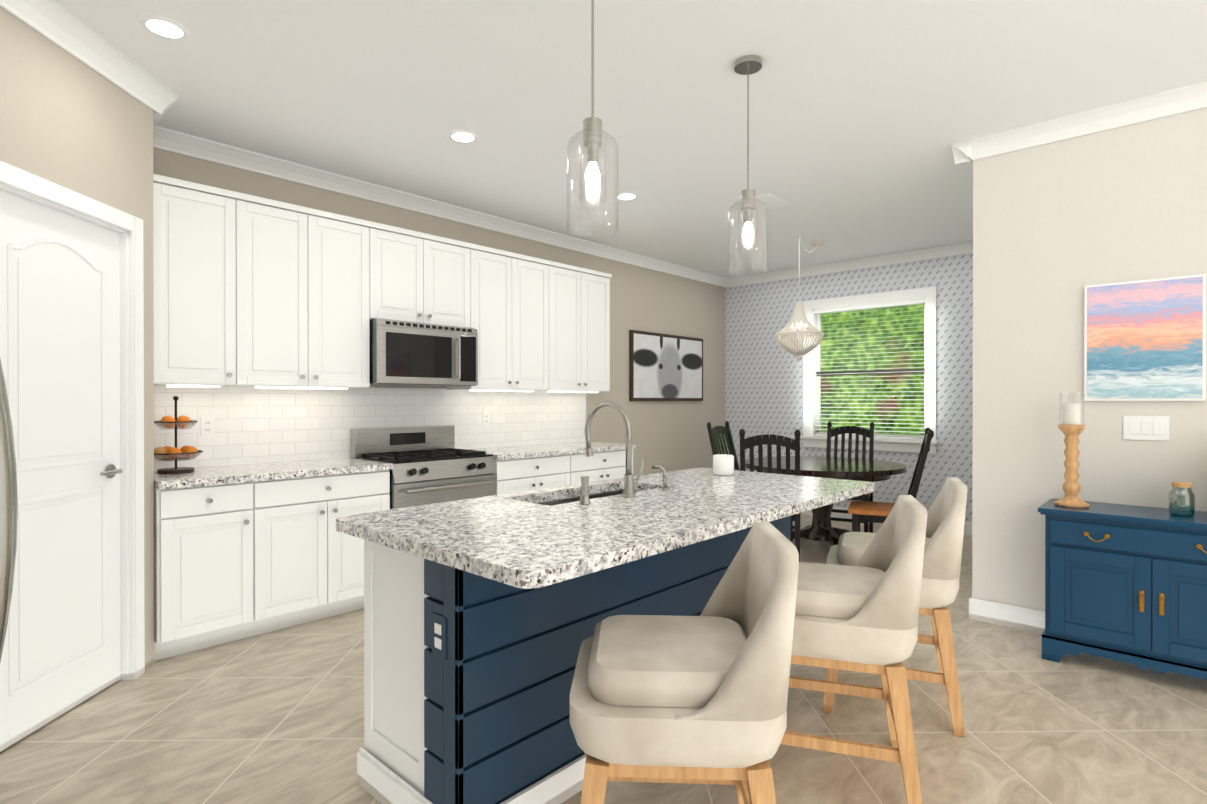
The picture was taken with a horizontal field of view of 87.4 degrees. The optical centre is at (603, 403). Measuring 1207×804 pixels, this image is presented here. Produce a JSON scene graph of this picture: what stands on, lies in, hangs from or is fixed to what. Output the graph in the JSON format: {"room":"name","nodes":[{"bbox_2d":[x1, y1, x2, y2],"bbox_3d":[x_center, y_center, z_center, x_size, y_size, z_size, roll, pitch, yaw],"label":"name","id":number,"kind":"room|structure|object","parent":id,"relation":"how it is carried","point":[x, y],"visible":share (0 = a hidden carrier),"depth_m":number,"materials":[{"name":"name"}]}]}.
{"room":"dining room and kitchen","nodes":[
{"label":"dining room and kitchen","id":0,"kind":"room"},
{"bbox_2d":[0,7,154,668],"bbox_3d":[-2.249,-0.119,1.823,0.120,2.850,2.645,0,0,-2],"label":"wall","id":1,"kind":"structure","parent":0,"point":[69,121],"depth_m":2.72,"materials":[{"name":"paint"}]},
{"bbox_2d":[0,189,122,751],"bbox_3d":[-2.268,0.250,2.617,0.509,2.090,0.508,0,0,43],"label":"pantry door","id":2,"kind":"structure","parent":1,"relation":"in","point":[60,324],"depth_m":2.61,"materials":[{"name":"white wood"}]},
{"bbox_2d":[0,161,144,680],"bbox_3d":[-2.268,0.210,2.617,0.144,2.185,0.860,0,0,-2],"label":"door frame","id":3,"kind":"structure","parent":1,"relation":"attached to","point":[14,180],"depth_m":2.97,"materials":[{"name":"white wood"}]},
{"bbox_2d":[0,0,177,143],"bbox_3d":[-2.293,-1.497,1.982,2.377,0.095,1.967,0,0,43],"label":"crown molding","id":4,"kind":"structure","parent":1,"relation":"attached to","point":[62,28],"depth_m":2.70,"materials":[{"name":"white wood"}]},
{"bbox_2d":[153,148,724,475],"bbox_3d":[-1.232,-0.132,5.150,0.158,2.850,8.350,0,0,43],"label":"wall","id":5,"kind":"structure","parent":0,"point":[253,425],"depth_m":5.18,"materials":[{"name":"paint"}]},
{"bbox_2d":[153,174,252,387],"bbox_3d":[-2.347,-0.654,3.595,0.328,1.104,0.477,0,0,43],"label":"upper cabinet","id":6,"kind":"object","parent":5,"relation":"attached to","point":[201,232],"depth_m":3.49,"materials":[{"name":"white wood"}]},
{"bbox_2d":[200,416,214,435],"bbox_3d":[-2.377,0.138,3.792,0.008,0.120,0.074,0,0,43],"label":"outlet","id":7,"kind":"object","parent":5,"relation":"attached to","point":[207,425],"visible":1,"depth_m":3.79,"materials":[{"name":"white plastic"}]},
{"bbox_2d":[249,195,380,388],"bbox_3d":[-1.950,-0.655,4.024,0.328,1.104,0.919,0,0,43],"label":"upper cabinet","id":8,"kind":"object","parent":5,"relation":"attached to","point":[254,291],"depth_m":3.92,"materials":[{"name":"white wood"}]},
{"bbox_2d":[381,224,472,327],"bbox_3d":[-1.403,-0.888,4.614,0.328,0.644,0.805,0,0,43],"label":"upper cabinet","id":9,"kind":"object","parent":5,"relation":"attached to","point":[426,278],"depth_m":4.51,"materials":[{"name":"white wood"}]},
{"bbox_2d":[369,318,477,386],"bbox_3d":[-1.348,-0.345,4.568,0.474,0.430,0.790,0,0,43],"label":"microwave","id":10,"kind":"object","parent":9,"relation":"attached to","point":[405,353],"visible":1,"depth_m":4.38,"materials":[{"name":"silver metal"}]},
{"bbox_2d":[482,412,489,425],"bbox_3d":[-0.984,0.132,5.296,0.008,0.120,0.074,0,0,43],"label":"outlet","id":11,"kind":"object","parent":5,"relation":"attached to","point":[485,418],"visible":1,"depth_m":5.29,"materials":[{"name":"white plastic"}]},
{"bbox_2d":[446,244,556,391],"bbox_3d":[-0.858,-0.660,5.203,0.328,1.104,0.914,0,0,43],"label":"upper cabinet","id":12,"kind":"object","parent":5,"relation":"attached to","point":[515,295],"depth_m":5.11,"materials":[{"name":"white wood"}]},
{"bbox_2d":[557,262,611,392],"bbox_3d":[-0.340,-0.662,5.762,0.328,1.104,0.837,0,0,43],"label":"upper cabinet","id":13,"kind":"object","parent":5,"relation":"attached to","point":[583,294],"depth_m":5.69,"materials":[{"name":"white wood"}]},
{"bbox_2d":[629,330,702,400],"bbox_3d":[0.739,-0.400,7.146,0.033,0.750,1.340,0,0,43],"label":"art","id":14,"kind":"object","parent":5,"relation":"attached to","point":[665,367],"visible":1,"depth_m":7.06},
{"bbox_2d":[153,130,727,287],"bbox_3d":[-0.509,-1.512,5.750,0.095,0.095,6.180,0,0,43],"label":"crown molding","id":15,"kind":"structure","parent":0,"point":[181,143],"depth_m":4.64,"materials":[{"name":"white wood"}]},
{"bbox_2d":[0,514,1206,803],"bbox_3d":[1.433,1.333,2.483,8.000,0.060,8.950,0,0,43],"label":"floor","id":16,"kind":"structure","parent":0,"point":[276,716],"depth_m":2.49,"materials":[{"name":"tile"}]},
{"bbox_2d":[0,360,17,661],"bbox_3d":[-1.102,0.401,0.508,0.924,1.780,0.910,0,0,-41],"label":"refrigerator","id":17,"kind":"object","parent":16,"relation":"on","point":[8,509],"visible":1,"depth_m":0.76,"materials":[{"name":"silver metal"}]},
{"bbox_2d":[154,481,269,660],"bbox_3d":[-2.251,0.862,3.506,0.598,0.876,0.497,0,0,43],"label":"base cabinet","id":18,"kind":"object","parent":16,"relation":"on","point":[245,551],"depth_m":3.30,"materials":[{"name":"white wood"}]},
{"bbox_2d":[154,458,392,488],"bbox_3d":[-1.986,0.403,3.767,0.616,0.040,1.243,0,0,43],"label":"countertop","id":19,"kind":"structure","parent":18,"relation":"on","point":[276,471],"depth_m":3.60,"materials":[{"name":"white stone"}]},
{"bbox_2d":[154,396,203,473],"bbox_3d":[-2.367,0.171,3.497,0.258,0.424,0.258,0,0,43],"label":"fruit stand","id":20,"kind":"object","parent":19,"relation":"on","point":[176,454],"visible":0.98,"depth_m":3.45,"materials":[{"name":"black metal"}]},
{"bbox_2d":[270,469,392,631],"bbox_3d":[-1.869,0.860,3.918,0.598,0.876,0.865,0,0,43],"label":"base cabinet","id":21,"kind":"object","parent":16,"relation":"on","point":[317,569],"depth_m":3.70,"materials":[{"name":"white wood"}]},
{"bbox_2d":[350,426,496,508],"bbox_3d":[-1.260,0.728,4.511,0.666,1.095,0.810,0,0,43],"label":"range","id":22,"kind":"object","parent":16,"relation":"on","point":[432,465],"visible":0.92,"depth_m":4.42,"materials":[{"name":"silver metal"}]},
{"bbox_2d":[493,453,577,494],"bbox_3d":[-0.728,0.855,5.150,0.598,0.876,0.825,0,0,43],"label":"base cabinet","id":23,"kind":"object","parent":16,"relation":"on","point":[531,473],"depth_m":4.92,"materials":[{"name":"white wood"}]},
{"bbox_2d":[467,441,636,460],"bbox_3d":[-0.459,0.396,5.416,0.616,0.040,1.583,0,0,43],"label":"countertop","id":24,"kind":"structure","parent":23,"relation":"on","point":[513,453],"depth_m":5.18,"materials":[{"name":"white stone"}]},
{"bbox_2d":[354,488,792,803],"bbox_3d":[0.064,0.865,2.747,0.642,0.876,2.088,0,0,43],"label":"kitchen island","id":25,"kind":"object","parent":16,"relation":"on","point":[484,616],"depth_m":2.00,"materials":[{"name":"wood"}]},
{"bbox_2d":[336,496,695,591],"bbox_3d":[-0.323,0.409,2.048,1.030,0.040,0.670,0,0,43],"label":"island countertop","id":26,"kind":"structure","parent":25,"relation":"on","point":[526,545],"depth_m":1.88,"materials":[{"name":"white stone"}]},
{"bbox_2d":[496,480,803,543],"bbox_3d":[0.160,0.407,2.569,1.030,0.040,0.750,0,0,43],"label":"island countertop","id":27,"kind":"structure","parent":25,"relation":"on","point":[712,514],"depth_m":2.40,"materials":[{"name":"white stone"}]},
{"bbox_2d":[579,401,669,503],"bbox_3d":[0.019,0.188,2.697,0.282,0.396,0.551,0,0,43],"label":"faucet","id":28,"kind":"object","parent":27,"relation":"on","point":[629,483],"visible":1,"depth_m":2.62,"materials":[{"name":"silver metal"}]},
{"bbox_2d":[616,468,874,511],"bbox_3d":[0.686,0.405,3.137,1.030,0.040,0.800,0,0,43],"label":"island countertop","id":29,"kind":"structure","parent":25,"relation":"on","point":[816,492],"depth_m":3.00,"materials":[{"name":"white stone"}]},
{"bbox_2d":[713,454,733,475],"bbox_3d":[0.644,0.331,3.394,0.112,0.104,0.112,0,0,43],"label":"cup","id":30,"kind":"object","parent":29,"relation":"on","point":[723,464],"visible":1,"depth_m":3.35,"materials":[{"name":"white ceramic"}]},
{"bbox_2d":[578,449,632,483],"bbox_3d":[-0.238,0.853,5.680,0.598,0.876,0.857,0,0,43],"label":"base cabinet","id":31,"kind":"object","parent":16,"relation":"on","point":[600,466],"depth_m":5.49,"materials":[{"name":"white wood"}]},
{"bbox_2d":[570,521,798,803],"bbox_3d":[0.189,0.824,1.658,0.544,0.975,0.533,0,0,3],"label":"stool","id":32,"kind":"object","parent":16,"relation":"on","point":[702,698],"visible":1,"depth_m":1.45,"materials":[{"name":"beige fabric"}]},
{"bbox_2d":[707,421,739,470],"bbox_3d":[1.367,0.738,6.179,0.583,1.106,0.460,0,0,37],"label":"dining chair","id":33,"kind":"object","parent":16,"relation":"on","point":[716,431],"visible":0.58,"depth_m":6.34,"materials":[{"name":"brown wood"}]},
{"bbox_2d":[739,429,801,561],"bbox_3d":[1.320,0.743,4.970,0.460,1.106,0.583,0,0,18],"label":"dining chair","id":34,"kind":"object","parent":16,"relation":"on","point":[760,441],"visible":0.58,"depth_m":4.74,"materials":[{"name":"brown wood"}]},
{"bbox_2d":[745,456,906,545],"bbox_3d":[1.933,0.911,5.597,1.360,0.763,1.360,0,0,43],"label":"dining table","id":35,"kind":"object","parent":16,"relation":"on","point":[820,528],"visible":0.54,"depth_m":5.45,"materials":[{"name":"black wood"}]},
{"bbox_2d":[826,421,874,532],"bbox_3d":[2.354,0.739,6.104,0.460,1.106,0.583,0,0,28],"label":"dining chair","id":36,"kind":"object","parent":16,"relation":"on","point":[857,431],"visible":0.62,"depth_m":6.26,"materials":[{"name":"brown wood"}]},
{"bbox_2d":[780,495,927,803],"bbox_3d":[0.817,0.821,2.246,0.544,0.975,0.532,0,0,18],"label":"stool","id":37,"kind":"object","parent":16,"relation":"on","point":[862,615],"visible":0.81,"depth_m":2.02,"materials":[{"name":"beige fabric"}]},
{"bbox_2d":[848,428,933,531],"bbox_3d":[2.220,0.743,4.893,0.583,1.106,0.460,0,0,25],"label":"dining chair","id":38,"kind":"object","parent":16,"relation":"on","point":[869,511],"visible":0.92,"depth_m":4.78,"materials":[{"name":"brown wood"}]},
{"bbox_2d":[822,477,967,735],"bbox_3d":[1.276,0.819,2.801,0.544,0.975,0.532,0,0,23],"label":"stool","id":39,"kind":"object","parent":16,"relation":"on","point":[946,511],"visible":0.42,"depth_m":2.52,"materials":[{"name":"beige fabric"}]},
{"bbox_2d":[1038,498,1206,679],"bbox_3d":[2.668,0.916,3.065,0.876,0.769,0.442,0,0,43],"label":"sideboard","id":40,"kind":"object","parent":16,"relation":"on","point":[1126,583],"visible":1,"depth_m":2.99,"materials":[{"name":"blue wood"}]},
{"bbox_2d":[1054,393,1088,507],"bbox_3d":[2.421,0.238,3.266,0.148,0.584,0.148,0,0,43],"label":"candle holder","id":41,"kind":"object","parent":40,"relation":"on","point":[1071,427],"visible":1,"depth_m":3.24,"materials":[{"name":"brown wood"}]},
{"bbox_2d":[1169,482,1194,515],"bbox_3d":[2.749,0.454,3.003,0.092,0.154,0.092,0,0,43],"label":"jar","id":42,"kind":"object","parent":40,"relation":"on","point":[1181,498],"visible":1,"depth_m":2.97,"materials":[{"name":"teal glass"}]},
{"bbox_2d":[52,0,1206,277],"bbox_3d":[1.433,-1.587,2.472,8.000,0.080,8.950,0,0,43],"label":"ceiling","id":43,"kind":"structure","parent":0,"point":[864,114],"depth_m":3.16,"materials":[{"name":"paint"}]},
{"bbox_2d":[139,16,189,40],"bbox_3d":[-1.809,-1.544,2.606,0.172,0.006,0.172,0,0,43],"label":"recessed light","id":44,"kind":"object","parent":43,"relation":"in","point":[164,28],"visible":1,"depth_m":2.60,"materials":[{"name":"white plastic"}]},
{"bbox_2d":[448,130,477,142],"bbox_3d":[-0.818,-1.548,3.677,0.172,0.006,0.172,0,0,43],"label":"recessed light","id":45,"kind":"object","parent":43,"relation":"in","point":[458,136],"visible":1,"depth_m":3.67,"materials":[{"name":"white plastic"}]},
{"bbox_2d":[567,0,617,236],"bbox_3d":[-0.037,-1.068,2.152,0.176,0.954,0.176,0,0,43],"label":"pendant light","id":46,"kind":"object","parent":43,"relation":"hanging from","point":[592,131],"visible":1,"depth_m":2.13,"materials":[{"name":"clear glass"}]},
{"bbox_2d":[615,193,637,200],"bbox_3d":[0.174,-1.552,4.748,0.172,0.006,0.172,0,0,43],"label":"recessed light","id":47,"kind":"object","parent":43,"relation":"in","point":[627,196],"visible":0.94,"depth_m":4.74,"materials":[{"name":"white plastic"}]},
{"bbox_2d":[728,55,767,276],"bbox_3d":[0.657,-1.071,2.872,0.176,0.954,0.176,0,0,43],"label":"pendant light","id":48,"kind":"object","parent":43,"relation":"hanging from","point":[747,65],"visible":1,"depth_m":2.85,"materials":[{"name":"clear glass"}]},
{"bbox_2d":[755,193,789,209],"bbox_3d":[1.267,-1.548,4.854,0.180,0.014,0.340,0,0,43],"label":"ceiling vent","id":49,"kind":"object","parent":43,"relation":"in","point":[770,201],"visible":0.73,"depth_m":4.83,"materials":[{"name":"white metal"}]},
{"bbox_2d":[775,235,823,360],"bbox_3d":[1.881,-0.976,5.933,0.432,1.168,0.626,0,0,43],"label":"chandelier","id":50,"kind":"object","parent":43,"relation":"hanging from","point":[800,319],"visible":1,"depth_m":5.80,"materials":[{"name":"beige"}]},
{"bbox_2d":[725,253,972,521],"bbox_3d":[2.901,-0.139,6.911,3.530,2.850,0.150,0,0,43],"label":"wall","id":51,"kind":"structure","parent":0,"point":[763,381],"depth_m":6.96,"materials":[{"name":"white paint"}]},
{"bbox_2d":[728,241,972,286],"bbox_3d":[2.803,-1.516,6.830,3.270,0.095,0.095,0,0,43],"label":"crown molding","id":52,"kind":"structure","parent":51,"relation":"attached to","point":[964,247],"depth_m":6.85,"materials":[{"name":"white"}]},
{"bbox_2d":[800,286,938,453],"bbox_3d":[2.875,-0.336,6.890,1.450,1.685,0.185,0,0,43],"label":"window","id":53,"kind":"structure","parent":51,"relation":"in","point":[811,378],"depth_m":6.83,"materials":[{"name":"white"}]},
{"bbox_2d":[814,299,924,439],"bbox_3d":[2.880,-0.348,6.895,1.190,1.445,0.060,0,0,43],"label":"window blinds","id":54,"kind":"object","parent":53,"relation":"attached to","point":[891,304],"visible":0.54,"depth_m":6.83,"materials":[{"name":"white plastic"}]},
{"bbox_2d":[802,506,971,534],"bbox_3d":[2.789,1.224,6.906,3.380,0.125,0.016,0,0,43],"label":"baseboard","id":55,"kind":"structure","parent":51,"relation":"attached to","point":[968,525],"depth_m":7.00,"materials":[{"name":"white wood"}]},
{"bbox_2d":[972,107,1206,611],"bbox_3d":[3.857,-0.121,2.387,4.320,2.850,0.150,0,0,43],"label":"wall","id":56,"kind":"structure","parent":0,"point":[1058,226],"depth_m":3.51,"materials":[{"name":"paint"}]},
{"bbox_2d":[969,597,1044,633],"bbox_3d":[3.795,1.241,2.337,4.336,0.125,0.016,0,0,43],"label":"baseboard","id":57,"kind":"structure","parent":56,"relation":"attached to","point":[1021,618],"depth_m":3.67,"materials":[{"name":"white wood"}]},
{"bbox_2d":[951,81,1206,164],"bbox_3d":[3.739,-1.499,2.324,4.415,0.095,0.095,0,0,43],"label":"crown molding","id":58,"kind":"structure","parent":56,"relation":"attached to","point":[1192,97],"depth_m":3.38,"materials":[{"name":"white wood"}]},
{"bbox_2d":[1084,274,1205,400],"bbox_3d":[2.779,-0.323,3.258,0.475,0.620,0.031,0,0,43],"label":"picture","id":59,"kind":"object","parent":56,"relation":"attached to","point":[1144,340],"visible":0.86,"depth_m":3.23,"materials":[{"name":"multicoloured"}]},
{"bbox_2d":[1123,416,1168,440],"bbox_3d":[2.797,0.128,3.257,0.180,0.124,0.011,0,0,43],"label":"switch plate","id":60,"kind":"object","parent":56,"relation":"attached to","point":[1145,427],"visible":1,"depth_m":3.25,"materials":[{"name":"white plastic"}]},
{"label":"outside","id":61,"kind":"structure","parent":0,"visible":0},
{"bbox_2d":[821,304,923,434],"bbox_3d":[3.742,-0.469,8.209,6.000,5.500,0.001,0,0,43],"label":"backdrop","id":62,"kind":"structure","parent":61,"point":[880,350],"depth_m":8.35,"materials":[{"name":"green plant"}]}
]}

